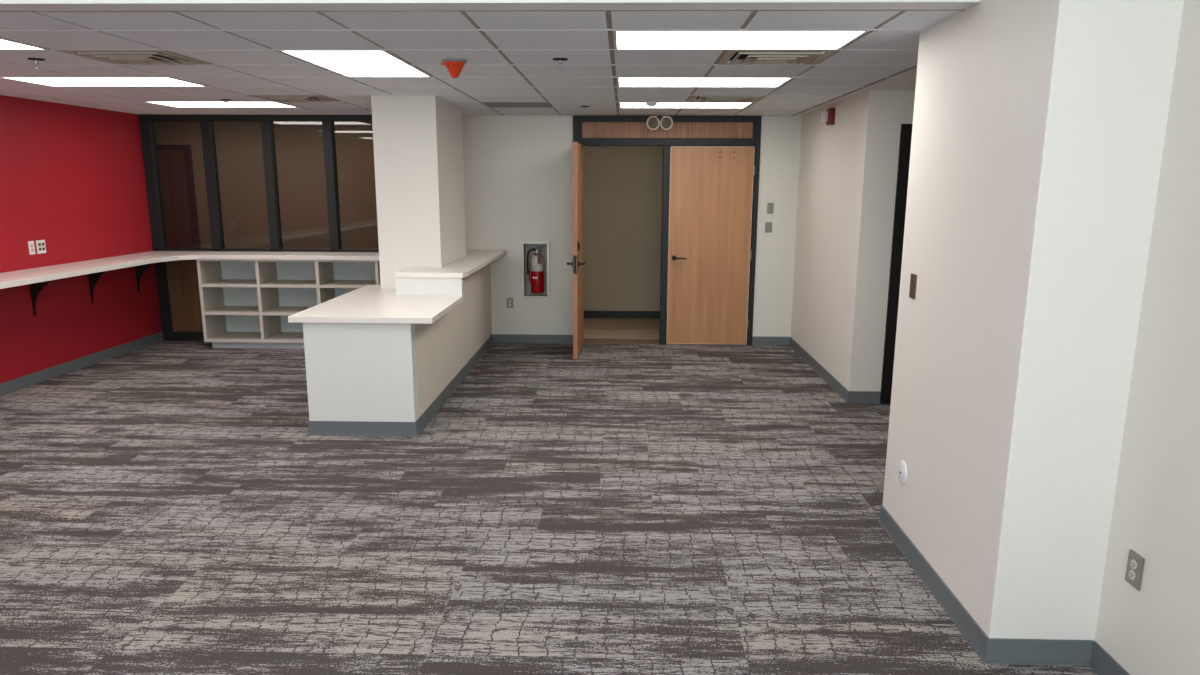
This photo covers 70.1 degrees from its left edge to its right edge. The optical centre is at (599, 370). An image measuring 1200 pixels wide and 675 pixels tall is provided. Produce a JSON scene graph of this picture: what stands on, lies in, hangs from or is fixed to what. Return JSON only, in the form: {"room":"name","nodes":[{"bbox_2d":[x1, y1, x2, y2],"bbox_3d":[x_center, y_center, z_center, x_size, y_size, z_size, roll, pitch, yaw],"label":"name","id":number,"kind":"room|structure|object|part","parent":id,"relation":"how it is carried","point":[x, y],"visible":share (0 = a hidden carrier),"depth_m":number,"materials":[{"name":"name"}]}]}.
{"room":"office reception area","nodes":[
{"label":"office reception area","id":0,"kind":"room"},
{"bbox_2d":[0,95,161,382],"bbox_3d":[-5.189,-0.753,3.764,0.150,3.350,11.480,1,12,2],"label":"wall","id":1,"kind":"structure","parent":0,"point":[72,178],"depth_m":8.06,"materials":[{"name":"red paint"}]},
{"bbox_2d":[28,241,34,254],"bbox_3d":[-5.006,-1.079,7.543,0.010,0.118,0.072,1,12,2],"label":"power outlet","id":2,"kind":"object","parent":1,"relation":"attached to","point":[31,246],"visible":1,"depth_m":7.54,"materials":[{"name":"white plastic"}]},
{"bbox_2d":[29,280,51,315],"bbox_3d":[-4.871,-0.661,7.553,0.283,0.374,0.044,1,12,2],"label":"bracket","id":3,"kind":"object","parent":1,"relation":"attached to","point":[35,288],"visible":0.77,"depth_m":7.53,"materials":[{"name":"black metal"}]},
{"bbox_2d":[36,240,45,253],"bbox_3d":[-5.003,-1.106,7.665,0.009,0.118,0.116,1,12,2],"label":"outlet","id":4,"kind":"object","parent":1,"relation":"attached to","point":[40,244],"visible":1,"depth_m":7.65,"materials":[{"name":"white plastic"}]},
{"bbox_2d":[0,331,163,395],"bbox_3d":[-5.112,0.819,4.183,0.013,0.100,11.330,1,12,2],"label":"baseboard","id":5,"kind":"structure","parent":1,"relation":"attached to","point":[28,380],"depth_m":8.15,"materials":[{"name":"grey rubber"}]},
{"bbox_2d":[88,271,106,302],"bbox_3d":[-4.847,-0.841,8.374,0.283,0.374,0.044,1,12,2],"label":"bracket","id":6,"kind":"object","parent":1,"relation":"attached to","point":[93,278],"visible":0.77,"depth_m":8.35,"materials":[{"name":"black metal"}]},
{"bbox_2d":[135,263,152,292],"bbox_3d":[-4.824,-1.016,9.174,0.283,0.374,0.044,1,12,2],"label":"bracket","id":7,"kind":"object","parent":1,"relation":"attached to","point":[140,269],"visible":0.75,"depth_m":9.15,"materials":[{"name":"black metal"}]},
{"bbox_2d":[0,0,980,9],"bbox_3d":[-1.809,-1.919,3.400,6.605,0.889,0.120,1,12,2],"label":"ceiling","id":8,"kind":"structure","parent":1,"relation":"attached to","point":[4,4],"depth_m":3.44,"materials":[{"name":"paint"}]},
{"bbox_2d":[371,95,465,288],"bbox_3d":[-1.619,-1.207,7.929,0.538,2.481,1.190,1,12,2],"label":"wall pillar","id":9,"kind":"structure","parent":0,"point":[418,140],"depth_m":7.29,"materials":[{"name":"white paint"}]},
{"bbox_2d":[154,115,801,336],"bbox_3d":[-2.408,-1.781,10.345,10.000,2.561,1.970,1,12,2],"label":"wall","id":10,"kind":"structure","parent":0,"point":[623,184],"depth_m":10.99,"materials":[{"name":"beige paint"}]},
{"bbox_2d":[157,145,200,247],"bbox_3d":[-5.833,-1.832,11.314,1.060,2.220,0.050,1,12,2],"label":"door","id":11,"kind":"structure","parent":10,"relation":"in","point":[175,161],"depth_m":11.19,"materials":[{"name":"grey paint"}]},
{"bbox_2d":[139,114,378,340],"bbox_3d":[-3.320,-1.539,9.457,3.268,2.461,0.120,1,12,2],"label":"window","id":12,"kind":"structure","parent":10,"relation":"in","point":[177,281],"depth_m":9.38,"materials":[{"name":"grey paint"}]},
{"bbox_3d":[-3.323,-0.817,9.609,3.268,0.985,0.092,1,12,2],"label":"frame","id":13,"kind":"part","parent":12,"relation":"part of","materials":[{"name":"black rubber"}]},
{"bbox_3d":[-3.263,-0.864,9.593,3.148,0.885,0.060,1,12,2],"label":"panel","id":14,"kind":"part","parent":12,"relation":"part of","materials":[{"name":"brown wood"}]},
{"bbox_3d":[-3.318,-2.020,9.351,3.268,1.476,0.120,1,12,2],"label":"mullion frame","id":15,"kind":"part","parent":12,"relation":"part of","materials":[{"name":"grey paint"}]},
{"bbox_2d":[506,298,512,307],"bbox_3d":[-1.002,-0.749,9.517,0.075,0.118,0.010,1,12,2],"label":"power outlet","id":16,"kind":"object","parent":10,"relation":"attached to","point":[509,300],"visible":1,"depth_m":9.52,"materials":[{"name":"plastic"}]},
{"bbox_2d":[493,334,572,343],"bbox_3d":[-0.749,-0.351,9.596,0.904,0.100,0.013,1,12,2],"label":"baseboard","id":17,"kind":"structure","parent":10,"relation":"attached to","point":[497,338],"depth_m":9.60,"materials":[{"name":"grey rubber"}]},
{"bbox_2d":[521,241,549,298],"bbox_3d":[-0.707,-1.123,9.514,0.313,0.635,0.204,1,12,2],"label":"fire extinguisher cabinet","id":18,"kind":"object","parent":10,"relation":"attached to","point":[526,246],"visible":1,"depth_m":9.55,"materials":[{"name":"metal"}]},
{"bbox_2d":[527,246,543,292],"bbox_3d":[-0.711,-1.122,9.528,0.176,0.517,0.173,3,13,13],"label":"fire extinguisher","id":19,"kind":"object","parent":18,"relation":"in","point":[536,274],"visible":1,"depth_m":9.47,"materials":[{"name":"red metal"}]},
{"bbox_2d":[584,311,666,318],"bbox_3d":[-1.313,-0.757,11.438,7.650,0.100,0.013,1,12,2],"label":"baseboard","id":20,"kind":"structure","parent":10,"relation":"attached to","point":[587,314],"depth_m":11.39,"materials":[{"name":"black rubber"}]},
{"bbox_2d":[583,339,746,344],"bbox_3d":[-2.436,-0.305,9.820,9.800,0.102,0.310,1,12,2],"label":"trim","id":21,"kind":"structure","parent":10,"relation":"attached to","point":[586,341],"depth_m":9.68,"materials":[{"name":"brown wood"}]},
{"bbox_2d":[573,116,761,345],"bbox_3d":[0.701,-1.470,9.228,1.989,2.455,0.430,1,12,2],"label":"door frame","id":22,"kind":"structure","parent":10,"relation":"in","point":[589,131],"depth_m":9.09,"materials":[{"name":"grey paint"}]},
{"bbox_2d":[566,142,584,358],"bbox_3d":[-0.224,-1.254,8.912,0.186,2.138,0.918,1,12,3],"label":"door","id":23,"kind":"structure","parent":22,"relation":"attached to","point":[578,263],"depth_m":8.65,"materials":[{"name":"brown wood"}]},
{"bbox_3d":[-0.246,-1.062,8.532,0.054,0.190,0.092,1,12,3],"label":"lock plate","id":24,"kind":"part","parent":23,"relation":"part of","materials":[{"name":"black metal"}]},
{"bbox_3d":[0.713,-2.552,9.105,1.809,0.164,0.046,1,12,2],"label":"transom panel","id":25,"kind":"part","parent":22,"relation":"part of","materials":[{"name":"brown wood"}]},
{"bbox_2d":[666,146,754,343],"bbox_3d":[1.198,-1.333,9.311,0.904,2.136,0.111,1,12,2],"label":"door","id":26,"kind":"structure","parent":22,"relation":"attached to","point":[711,187],"depth_m":9.31,"materials":[{"name":"brown wood"}]},
{"bbox_3d":[0.863,-1.221,9.323,0.162,0.054,0.067,1,12,2],"label":"handle","id":27,"kind":"part","parent":26,"relation":"part of","materials":[{"name":"black metal"}]},
{"bbox_2d":[765,222,771,231],"bbox_3d":[1.825,-1.547,9.261,0.075,0.110,0.010,1,12,2],"label":"wall switch","id":28,"kind":"object","parent":10,"relation":"attached to","point":[768,225],"visible":1,"depth_m":9.26,"materials":[{"name":"plastic"}]},
{"bbox_2d":[767,203,773,213],"bbox_3d":[1.835,-1.744,9.217,0.068,0.115,0.010,1,12,2],"label":"wall switch","id":29,"kind":"object","parent":10,"relation":"attached to","point":[770,206],"visible":1,"depth_m":9.22,"materials":[{"name":"plastic"}]},
{"bbox_2d":[752,336,789,345],"bbox_3d":[1.906,-0.325,9.525,0.423,0.100,0.013,1,12,2],"label":"baseboard","id":30,"kind":"structure","parent":10,"relation":"attached to","point":[756,340],"depth_m":9.52,"materials":[{"name":"grey rubber"}]},
{"bbox_2d":[0,11,961,115],"bbox_3d":[-1.534,-2.123,6.340,6.995,0.031,5.633,1,12,2],"label":"ceiling","id":31,"kind":"structure","parent":0,"point":[586,78],"depth_m":4.95,"materials":[{"name":"tile"}]},
{"bbox_2d":[0,38,48,49],"bbox_3d":[-3.601,-1.702,4.386,1.193,0.032,0.584,1,12,2],"label":"recessed light","id":32,"kind":"object","parent":31,"relation":"in","point":[5,44],"visible":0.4,"depth_m":4.57,"materials":[{"name":"white"}]},
{"bbox_2d":[0,40,39,48],"bbox_3d":[-3.601,-1.698,4.386,1.159,0.015,0.550,1,12,2],"label":"diffuser","id":33,"kind":"object","parent":32,"relation":"attached to","point":[4,44],"depth_m":4.54,"materials":[{"name":"white plastic"}]},
{"bbox_2d":[27,58,44,68],"bbox_3d":[-3.300,-1.798,5.016,0.088,0.058,0.088,1,12,2],"label":"sprinkler","id":34,"kind":"object","parent":31,"relation":"attached to","point":[36,60],"visible":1,"depth_m":5.00,"materials":[{"name":"silver metal"}]},
{"bbox_2d":[0,77,208,86],"bbox_3d":[-3.550,-2.093,6.171,1.193,0.032,0.584,1,12,2],"label":"recessed light","id":35,"kind":"object","parent":31,"relation":"in","point":[48,81],"visible":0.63,"depth_m":6.19,"materials":[{"name":"white plastic"}]},
{"bbox_2d":[58,50,212,64],"bbox_3d":[-2.670,-1.826,4.956,0.584,0.086,0.584,1,12,2],"label":"ceiling vent","id":36,"kind":"object","parent":31,"relation":"in","point":[120,57],"visible":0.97,"depth_m":4.86,"materials":[{"name":"metal"}]},
{"bbox_3d":[-2.670,-1.786,4.965,0.090,0.004,0.090,1,12,2],"label":"plate","id":37,"kind":"part","parent":36,"relation":"part of","materials":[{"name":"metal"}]},
{"bbox_2d":[147,102,298,107],"bbox_3d":[-3.498,-2.485,7.957,1.193,0.032,0.584,1,12,2],"label":"recessed light","id":38,"kind":"object","parent":31,"relation":"in","point":[172,104],"visible":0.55,"depth_m":8.00,"materials":[{"name":"white plastic"}]},
{"bbox_2d":[251,95,340,101],"bbox_3d":[-2.601,-2.348,7.337,0.584,0.086,0.584,1,12,2],"label":"ceiling vent","id":39,"kind":"object","parent":31,"relation":"in","point":[281,98],"visible":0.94,"depth_m":7.24,"materials":[{"name":"metal"}]},
{"bbox_2d":[278,50,432,76],"bbox_3d":[-1.443,-1.877,5.222,0.584,0.032,1.193,1,12,2],"label":"recessed light","id":40,"kind":"object","parent":31,"relation":"in","point":[316,57],"visible":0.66,"depth_m":5.13,"materials":[{"name":"white plastic"}]},
{"bbox_2d":[441,58,466,77],"bbox_3d":[-0.853,-1.759,5.005,0.150,0.104,0.144,1,12,2],"label":"smoke detector","id":41,"kind":"object","parent":31,"relation":"attached to","point":[454,66],"visible":1,"depth_m":4.96,"materials":[{"name":"red plastic"}]},
{"bbox_3d":[-0.850,-1.803,4.996,0.144,0.014,0.144,1,12,2],"label":"plate","id":42,"kind":"part","parent":41,"relation":"part of","materials":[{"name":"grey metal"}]},
{"bbox_2d":[0,9,965,115],"bbox_3d":[-1.534,-2.122,6.336,6.995,0.031,5.665,1,12,2],"label":"grid","id":43,"kind":"object","parent":31,"relation":"attached to","point":[608,12],"visible":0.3,"depth_m":4.16,"materials":[{"name":"white metal"}]},
{"bbox_2d":[0,8,967,115],"bbox_3d":[-0.572,-2.106,6.299,8.920,0.020,5.690,1,12,2],"label":"ceiling strip","id":44,"kind":"object","parent":31,"relation":"attached to","point":[906,80],"visible":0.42,"depth_m":3.57,"materials":[{"name":"paint"}]},
{"bbox_2d":[482,102,551,107],"bbox_3d":[-0.756,-2.454,7.885,0.584,0.020,0.584,1,12,2],"label":"ceiling vent","id":45,"kind":"object","parent":31,"relation":"in","point":[490,104],"visible":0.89,"depth_m":7.89,"materials":[{"name":"grey metal"}]},
{"bbox_2d":[553,58,567,68],"bbox_3d":[-0.229,-1.768,4.934,0.088,0.058,0.088,1,12,2],"label":"sprinkler","id":46,"kind":"object","parent":31,"relation":"attached to","point":[559,60],"visible":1,"depth_m":4.92,"materials":[{"name":"silver metal"}]},
{"bbox_2d":[646,102,656,106],"bbox_3d":[0.455,-2.349,7.561,0.100,0.036,0.100,1,12,2],"label":"ceiling sensor","id":47,"kind":"object","parent":31,"relation":"attached to","point":[651,104],"visible":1,"depth_m":7.53,"materials":[{"name":"white plastic"}]},
{"bbox_2d":[646,115,672,129],"bbox_3d":[0.627,-2.603,8.987,0.280,0.163,0.124,1,12,2],"label":"emergency light","id":48,"kind":"object","parent":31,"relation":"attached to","point":[653,122],"visible":1,"depth_m":8.96,"materials":[{"name":"white plastic"}]},
{"bbox_2d":[618,99,753,107],"bbox_3d":[0.767,-2.443,7.843,1.193,0.032,0.584,1,12,2],"label":"recessed light","id":49,"kind":"object","parent":31,"relation":"in","point":[621,104],"visible":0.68,"depth_m":7.89,"materials":[{"name":"white plastic"}]},
{"bbox_2d":[620,103,749,107],"bbox_3d":[0.767,-2.439,7.844,1.159,0.015,0.550,1,12,2],"label":"diffuser","id":50,"kind":"object","parent":49,"relation":"attached to","point":[622,105],"depth_m":7.90,"materials":[{"name":"white plastic"}]},
{"bbox_2d":[616,77,792,86],"bbox_3d":[0.716,-2.052,6.058,1.193,0.032,0.584,1,12,2],"label":"recessed light","id":51,"kind":"object","parent":31,"relation":"in","point":[621,81],"visible":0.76,"depth_m":6.08,"materials":[{"name":"white plastic"}]},
{"bbox_2d":[688,96,762,102],"bbox_3d":[1.055,-2.312,7.239,0.584,0.086,0.584,1,12,2],"label":"ceiling vent","id":52,"kind":"object","parent":31,"relation":"in","point":[701,99],"visible":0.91,"depth_m":7.20,"materials":[{"name":"metal"}]},
{"bbox_2d":[613,30,869,49],"bbox_3d":[0.664,-1.660,4.272,1.193,0.032,0.584,1,12,2],"label":"recessed light","id":53,"kind":"object","parent":31,"relation":"in","point":[623,39],"visible":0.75,"depth_m":4.24,"materials":[{"name":"white plastic"}]},
{"bbox_2d":[717,50,836,64],"bbox_3d":[0.986,-1.791,4.858,0.584,0.086,0.584,1,12,2],"label":"ceiling vent","id":54,"kind":"object","parent":31,"relation":"in","point":[737,57],"visible":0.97,"depth_m":4.80,"materials":[{"name":"metal"}]},
{"bbox_3d":[0.986,-1.751,4.867,0.090,0.004,0.090,1,12,2],"label":"plate","id":55,"kind":"part","parent":54,"relation":"part of","materials":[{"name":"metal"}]},
{"bbox_2d":[0,340,1097,674],"bbox_3d":[-0.738,0.976,4.014,9.070,0.100,11.480,1,12,2],"label":"floor","id":56,"kind":"structure","parent":0,"point":[168,507],"depth_m":4.46,"materials":[{"name":"grey carpet"}]},
{"bbox_2d":[196,259,380,348],"bbox_3d":[-3.283,-0.742,9.326,1.925,0.960,0.485,1,12,2],"label":"shelf unit","id":57,"kind":"object","parent":56,"relation":"on","point":[245,303],"visible":0.59,"depth_m":9.39,"materials":[{"name":"white laminate"}]},
{"bbox_2d":[0,251,378,288],"bbox_3d":[-3.540,-0.344,5.151,3.078,0.046,8.808,1,12,2],"label":"countertop","id":58,"kind":"structure","parent":57,"relation":"on","point":[54,272],"depth_m":8.66,"materials":[{"name":"white laminate"}]},
{"bbox_3d":[-4.228,-0.788,9.345,0.034,0.885,0.482,1,12,2],"label":"panel","id":59,"kind":"part","parent":57,"relation":"part of","materials":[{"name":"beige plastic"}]},
{"bbox_3d":[-3.917,-0.947,9.302,0.587,0.031,0.480,1,12,2],"label":"shelf","id":60,"kind":"part","parent":57,"relation":"part of","materials":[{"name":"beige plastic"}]},
{"bbox_3d":[-3.918,-0.656,9.366,0.587,0.031,0.480,1,12,2],"label":"shelf","id":61,"kind":"part","parent":57,"relation":"part of","materials":[{"name":"beige plastic"}]},
{"bbox_3d":[-3.911,-0.842,9.564,0.587,0.834,0.012,1,12,2],"label":"panel","id":62,"kind":"part","parent":57,"relation":"part of","materials":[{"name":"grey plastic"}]},
{"bbox_3d":[-3.284,-0.362,9.411,1.857,0.033,0.482,1,12,2],"label":"panel","id":63,"kind":"part","parent":57,"relation":"part of","materials":[{"name":"beige plastic"}]},
{"bbox_3d":[-3.289,-0.941,9.285,0.602,0.031,0.480,1,12,2],"label":"shelf","id":64,"kind":"part","parent":57,"relation":"part of","materials":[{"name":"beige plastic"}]},
{"bbox_3d":[-3.290,-0.650,9.349,0.602,0.031,0.480,1,12,2],"label":"shelf","id":65,"kind":"part","parent":57,"relation":"part of","materials":[{"name":"beige plastic"}]},
{"bbox_3d":[-3.283,-0.836,9.547,0.602,0.834,0.012,1,12,2],"label":"panel","id":66,"kind":"part","parent":57,"relation":"part of","materials":[{"name":"grey plastic"}]},
{"bbox_3d":[-2.654,-0.935,9.268,0.600,0.031,0.480,1,12,2],"label":"shelf","id":67,"kind":"part","parent":57,"relation":"part of","materials":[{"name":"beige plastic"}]},
{"bbox_3d":[-2.648,-0.830,9.530,0.600,0.834,0.012,1,12,2],"label":"panel","id":68,"kind":"part","parent":57,"relation":"part of","materials":[{"name":"grey plastic"}]},
{"bbox_3d":[-2.338,-0.769,9.294,0.034,0.885,0.482,1,12,2],"label":"panel","id":69,"kind":"part","parent":57,"relation":"part of","materials":[{"name":"beige plastic"}]},
{"bbox_2d":[288,249,505,435],"bbox_3d":[-1.593,-0.431,7.742,1.025,1.045,3.643,1,12,2],"label":"reception desk","id":70,"kind":"object","parent":56,"relation":"on","point":[379,362],"visible":0.93,"depth_m":6.09,"materials":[{"name":"white laminate"}]},
{"bbox_3d":[-1.689,0.005,6.061,0.756,0.712,0.100,1,12,2],"label":"panel","id":71,"kind":"part","parent":70,"relation":"part of","materials":[{"name":"white laminate"}]},
{"bbox_2d":[288,284,462,323],"bbox_3d":[-1.627,-0.550,6.831,1.003,0.043,1.914,1,12,2],"label":"countertop","id":72,"kind":"structure","parent":70,"relation":"on","point":[368,303],"depth_m":6.29,"materials":[{"name":"white laminate"}]},
{"bbox_3d":[-1.641,0.029,7.847,0.794,0.100,3.616,1,12,2],"label":"baseboard","id":73,"kind":"part","parent":70,"relation":"part of","materials":[{"name":"grey rubber"}]},
{"bbox_3d":[-1.397,-0.728,7.201,0.546,0.148,0.405,1,12,2],"label":"riser panel","id":74,"kind":"part","parent":70,"relation":"part of","materials":[{"name":"white laminate"}]},
{"bbox_2d":[395,249,505,277],"bbox_3d":[-1.351,-1.042,8.189,0.578,0.042,2.492,1,12,2],"label":"countertop","id":75,"kind":"structure","parent":70,"relation":"on","point":[475,259],"depth_m":7.38,"materials":[{"name":"white laminate"}]},
{"bbox_3d":[-1.323,-0.471,7.794,0.130,0.903,3.508,1,12,2],"label":"panel","id":76,"kind":"part","parent":70,"relation":"part of","materials":[{"name":"white paint"}]},
{"bbox_2d":[883,0,1183,640],"bbox_3d":[2.669,-0.667,3.513,2.365,3.350,1.365,1,12,2],"label":"wall pier","id":77,"kind":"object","parent":56,"relation":"on","point":[1039,126],"visible":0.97,"depth_m":3.10,"materials":[{"name":"white paint"}]},
{"bbox_2d":[898,460,906,484],"bbox_3d":[1.487,0.504,4.221,0.016,0.124,0.124,1,12,2],"label":"round cover plate","id":78,"kind":"object","parent":77,"relation":"attached to","point":[902,469],"visible":1,"depth_m":4.20,"materials":[{"name":"white plastic"}]},
{"bbox_2d":[909,273,916,298],"bbox_3d":[1.493,-0.402,4.088,0.011,0.115,0.072,1,12,2],"label":"wall switch","id":79,"kind":"object","parent":77,"relation":"attached to","point":[913,280],"visible":1,"depth_m":4.07,"materials":[{"name":"metal"}]},
{"bbox_2d":[879,505,989,662],"bbox_3d":[1.474,0.910,3.888,0.013,0.100,1.373,1,12,2],"label":"baseboard","id":80,"kind":"structure","parent":77,"relation":"attached to","point":[976,637],"depth_m":3.71,"materials":[{"name":"grey rubber"}]},
{"bbox_2d":[987,638,1092,665],"bbox_3d":[1.652,1.058,3.214,0.382,0.100,0.013,1,12,2],"label":"baseboard","id":81,"kind":"object","parent":77,"relation":"attached to","point":[1060,652],"visible":1,"depth_m":3.21,"materials":[{"name":"grey rubber"}]},
{"bbox_2d":[584,318,666,338],"bbox_3d":[-2.409,-0.515,10.782,9.800,0.100,1.660,1,12,2],"label":"floor","id":82,"kind":"structure","parent":0,"point":[589,323],"depth_m":10.92,"materials":[{"name":"brown wood"}]},
{"bbox_2d":[584,330,659,338],"bbox_3d":[0.476,-0.429,10.197,3.600,0.004,0.604,1,12,2],"label":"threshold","id":83,"kind":"object","parent":82,"relation":"on","point":[594,334],"visible":0.25,"depth_m":10.16,"materials":[{"name":"brown wood"}]},
{"bbox_2d":[791,90,887,390],"bbox_3d":[2.157,-1.253,8.020,0.140,2.561,2.540,1,12,2],"label":"wall","id":84,"kind":"structure","parent":0,"point":[840,168],"depth_m":7.37,"materials":[{"name":"white paint"}]},
{"bbox_2d":[789,337,848,402],"bbox_3d":[2.075,-0.051,8.282,0.013,0.100,2.548,1,12,2],"label":"baseboard","id":85,"kind":"structure","parent":84,"relation":"attached to","point":[820,370],"depth_m":7.98,"materials":[{"name":"grey rubber"}]},
{"bbox_2d":[820,108,835,124],"bbox_3d":[2.035,-2.269,7.658,0.107,0.144,0.130,1,12,2],"label":"fire alarm strobe","id":86,"kind":"object","parent":84,"relation":"attached to","point":[828,116],"visible":1,"depth_m":7.62,"materials":[{"name":"red plastic"}]},
{"bbox_2d":[866,90,914,390],"bbox_3d":[3.043,-0.988,6.824,1.700,2.561,0.140,1,12,2],"label":"wall","id":87,"kind":"structure","parent":0,"point":[900,103],"depth_m":6.74,"materials":[{"name":"white paint"}]},
{"bbox_2d":[849,391,880,403],"bbox_3d":[2.174,0.222,7.036,0.256,0.100,0.013,1,12,2],"label":"baseboard","id":88,"kind":"structure","parent":87,"relation":"attached to","point":[872,397],"depth_m":7.03,"materials":[{"name":"grey rubber"}]},
{"bbox_2d":[880,124,912,403],"bbox_3d":[2.816,-0.818,6.857,1.012,2.214,0.160,1,12,2],"label":"door","id":89,"kind":"structure","parent":87,"relation":"in","point":[906,129],"depth_m":6.78,"materials":[{"name":"black metal"}]},
{"bbox_2d":[1094,0,1199,674],"bbox_3d":[1.874,0.009,0.416,0.175,3.350,5.015,1,12,2],"label":"wall","id":90,"kind":"structure","parent":0,"point":[1153,629],"depth_m":2.79,"materials":[{"name":"white paint"}]},
{"bbox_2d":[1090,641,1129,674],"bbox_3d":[1.776,1.580,0.836,0.013,0.100,4.857,1,12,2],"label":"baseboard","id":91,"kind":"structure","parent":90,"relation":"attached to","point":[1102,663],"depth_m":3.13,"materials":[{"name":"grey rubber"}]},
{"bbox_2d":[1125,550,1144,589],"bbox_3d":[1.841,0.687,2.950,0.014,0.115,0.078,1,12,2],"label":"power outlet","id":92,"kind":"object","parent":90,"relation":"attached to","point":[1135,563],"visible":1,"depth_m":2.94,"materials":[{"name":"metal"}]},
{"bbox_2d":[1129,570,1134,579],"bbox_3d":[1.836,0.706,2.954,0.003,0.033,0.033,1,12,2],"label":"receptacle","id":93,"kind":"object","parent":92,"relation":"attached to","point":[1131,572],"depth_m":2.95,"materials":[{"name":"plastic"}]},
{"bbox_2d":[1130,560,1136,568],"bbox_3d":[1.836,0.668,2.946,0.003,0.033,0.033,1,12,2],"label":"receptacle","id":94,"kind":"object","parent":92,"relation":"attached to","point":[1133,563],"depth_m":2.94,"materials":[{"name":"plastic"}]}
]}

